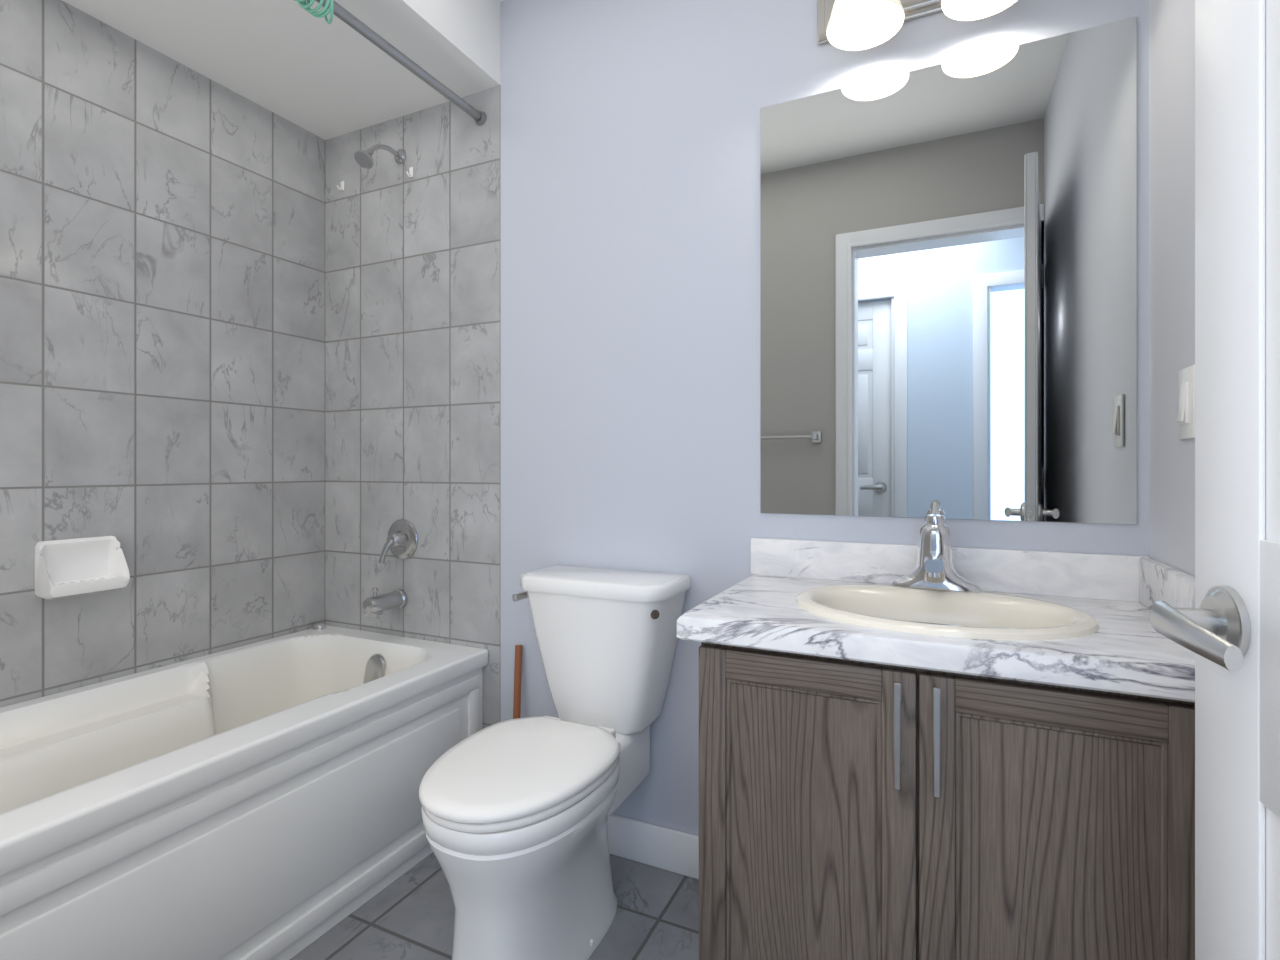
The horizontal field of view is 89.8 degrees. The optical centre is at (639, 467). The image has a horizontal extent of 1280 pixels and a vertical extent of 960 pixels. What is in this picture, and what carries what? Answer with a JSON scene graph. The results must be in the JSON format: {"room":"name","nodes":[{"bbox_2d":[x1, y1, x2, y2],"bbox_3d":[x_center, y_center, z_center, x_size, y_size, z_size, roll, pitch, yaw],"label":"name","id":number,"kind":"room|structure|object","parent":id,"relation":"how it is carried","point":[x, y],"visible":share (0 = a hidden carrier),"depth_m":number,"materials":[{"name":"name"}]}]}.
{"room":"bathroom","nodes":[
{"label":"bathroom","id":0,"kind":"room"},
{"bbox_2d":[62,0,500,139],"bbox_3d":[-1.062,-1.262,1.416,0.750,0.247,1.444,0,0,25],"label":"ceiling","id":1,"kind":"structure","parent":0,"point":[293,61],"depth_m":1.77,"materials":[{"name":"white paint"}]},
{"bbox_2d":[290,852,698,959],"bbox_3d":[-0.360,1.095,1.085,2.542,0.100,1.684,0,0,25],"label":"floor","id":2,"kind":"structure","parent":0,"point":[408,914],"depth_m":1.48,"materials":[{"name":"tile"}]},
{"bbox_2d":[0,623,487,959],"bbox_3d":[-1.081,0.785,1.426,0.703,0.520,1.439,0,0,25],"label":"bathtub","id":3,"kind":"object","parent":2,"relation":"on","point":[260,800],"visible":1,"depth_m":1.39,"materials":[{"name":"ceramic"}]},
{"bbox_2d":[513,645,521,718],"bbox_3d":[-0.350,0.779,1.800,0.124,0.532,0.133,0,0,25],"label":"plunger","id":4,"kind":"object","parent":2,"relation":"on","point":[517,683],"depth_m":1.84,"materials":[{"name":"brown wood"}]},
{"bbox_2d":[419,565,690,959],"bbox_3d":[-0.207,0.659,1.432,0.427,0.772,0.672,0,0,25],"label":"toilet","id":5,"kind":"object","parent":2,"relation":"on","point":[517,812],"visible":1,"depth_m":1.35,"materials":[{"name":"white ceramic"}]},
{"bbox_2d":[677,502,1194,959],"bbox_3d":[0.522,0.558,1.181,0.786,0.973,0.514,0,0,25],"label":"bathroom vanity","id":6,"kind":"object","parent":2,"relation":"on","point":[933,744],"visible":0.94,"depth_m":1.00,"materials":[{"name":"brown wood"}]},
{"bbox_2d":[501,0,1148,835],"bbox_3d":[-0.027,-0.170,1.792,2.542,2.430,0.120,0,0,25],"label":"wall","id":7,"kind":"structure","parent":0,"point":[629,284],"depth_m":1.69,"materials":[{"name":"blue paint"}]},
{"bbox_2d":[325,85,500,728],"bbox_3d":[-0.756,-0.046,2.074,0.758,2.183,0.008,0,0,25],"label":"tile","id":8,"kind":"structure","parent":7,"relation":"attached to","point":[413,350],"depth_m":2.04,"materials":[{"name":"grey tile"}]},
{"bbox_2d":[337,181,343,190],"bbox_3d":[-1.020,-0.961,2.181,0.016,0.035,0.024,0,0,25],"label":"hook","id":9,"kind":"object","parent":8,"relation":"attached to","point":[341,188],"depth_m":2.19,"materials":[{"name":"white plastic"}]},
{"bbox_2d":[354,144,405,168],"bbox_3d":[-0.811,-0.973,2.000,0.058,0.115,0.172,0,0,25],"label":"shower head","id":10,"kind":"object","parent":8,"relation":"attached to","point":[363,159],"visible":1,"depth_m":1.96},
{"bbox_2d":[363,588,407,616],"bbox_3d":[-0.803,0.413,2.017,0.060,0.086,0.134,0,0,25],"label":"tub spout","id":11,"kind":"object","parent":8,"relation":"attached to","point":[375,604],"visible":1,"depth_m":1.99,"materials":[{"name":"silver metal"}]},
{"bbox_2d":[294,0,486,125],"bbox_3d":[-0.788,-1.043,1.287,0.067,0.066,1.443,0,0,25],"label":"shower rod","id":12,"kind":"object","parent":8,"relation":"attached to","point":[332,7],"visible":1,"depth_m":1.60,"materials":[{"name":"silver metal"}]},
{"bbox_2d":[378,519,417,562],"bbox_3d":[-0.782,0.233,2.038,0.128,0.134,0.079,0,0,25],"label":"shower valve","id":13,"kind":"object","parent":8,"relation":"attached to","point":[402,540],"visible":1,"depth_m":2.05,"materials":[{"name":"silver metal"}]},
{"bbox_2d":[406,167,412,177],"bbox_3d":[-0.736,-0.945,2.047,0.016,0.035,0.024,0,0,25],"label":"hook","id":14,"kind":"object","parent":8,"relation":"attached to","point":[409,174],"depth_m":2.05,"materials":[{"name":"white plastic"}]},
{"bbox_2d":[607,814,698,878],"bbox_3d":[0.283,0.993,1.568,1.549,0.105,0.020,0,0,25],"label":"baseboard","id":15,"kind":"structure","parent":7,"relation":"attached to","point":[668,849],"depth_m":1.66,"materials":[{"name":"white wood"}]},
{"bbox_2d":[817,0,1016,50],"bbox_3d":[0.586,-1.025,1.329,0.460,0.180,0.193,0,0,25],"label":"sconce","id":16,"kind":"object","parent":7,"relation":"attached to","point":[852,25],"visible":1,"depth_m":1.41,"materials":[{"name":"white glass"}]},
{"bbox_2d":[760,17,1136,523],"bbox_3d":[0.632,-0.385,1.411,0.744,0.989,0.005,0,0,25],"label":"mirror","id":17,"kind":"object","parent":7,"relation":"attached to","point":[948,287],"visible":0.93,"depth_m":1.38,"materials":[{"name":"clear glass"}]},
{"bbox_2d":[1149,0,1194,576],"bbox_3d":[0.709,-0.170,0.513,0.120,2.430,1.564,0,0,25],"label":"wall","id":18,"kind":"structure","parent":0,"point":[1171,255],"depth_m":1.12,"materials":[{"name":"white paint"}]},
{"bbox_2d":[1176,365,1194,439],"bbox_3d":[0.884,-0.105,1.043,0.014,0.116,0.070,0,0,25],"label":"light switch","id":19,"kind":"object","parent":18,"relation":"attached to","point":[1186,411],"visible":0.94,"depth_m":1.03,"materials":[{"name":"white plastic"}]},
{"bbox_2d":[1150,0,1279,959],"bbox_3d":[0.460,0.038,0.302,0.150,1.994,0.711,0,0,18],"label":"door","id":20,"kind":"structure","parent":18,"relation":"in","point":[1226,629],"depth_m":0.56,"materials":[{"name":"white paint"}]},
{"bbox_3d":[-1.483,-0.170,1.553,0.112,2.430,1.572,0,0,25],"label":"wall","id":21,"kind":"structure","parent":0,"visible":0},
{"bbox_2d":[0,0,324,707],"bbox_3d":[-1.405,-0.046,1.578,0.008,2.183,1.444,0,0,25],"label":"tile","id":22,"kind":"structure","parent":21,"relation":"attached to","point":[162,318],"depth_m":1.74,"materials":[{"name":"grey tile"}]},
{"bbox_2d":[35,536,129,599],"bbox_3d":[-1.362,0.242,1.572,0.074,0.136,0.160,0,0,25],"label":"soap dish","id":23,"kind":"object","parent":22,"relation":"attached to","point":[64,568],"visible":1,"depth_m":1.57,"materials":[{"name":"white ceramic"}]}
]}

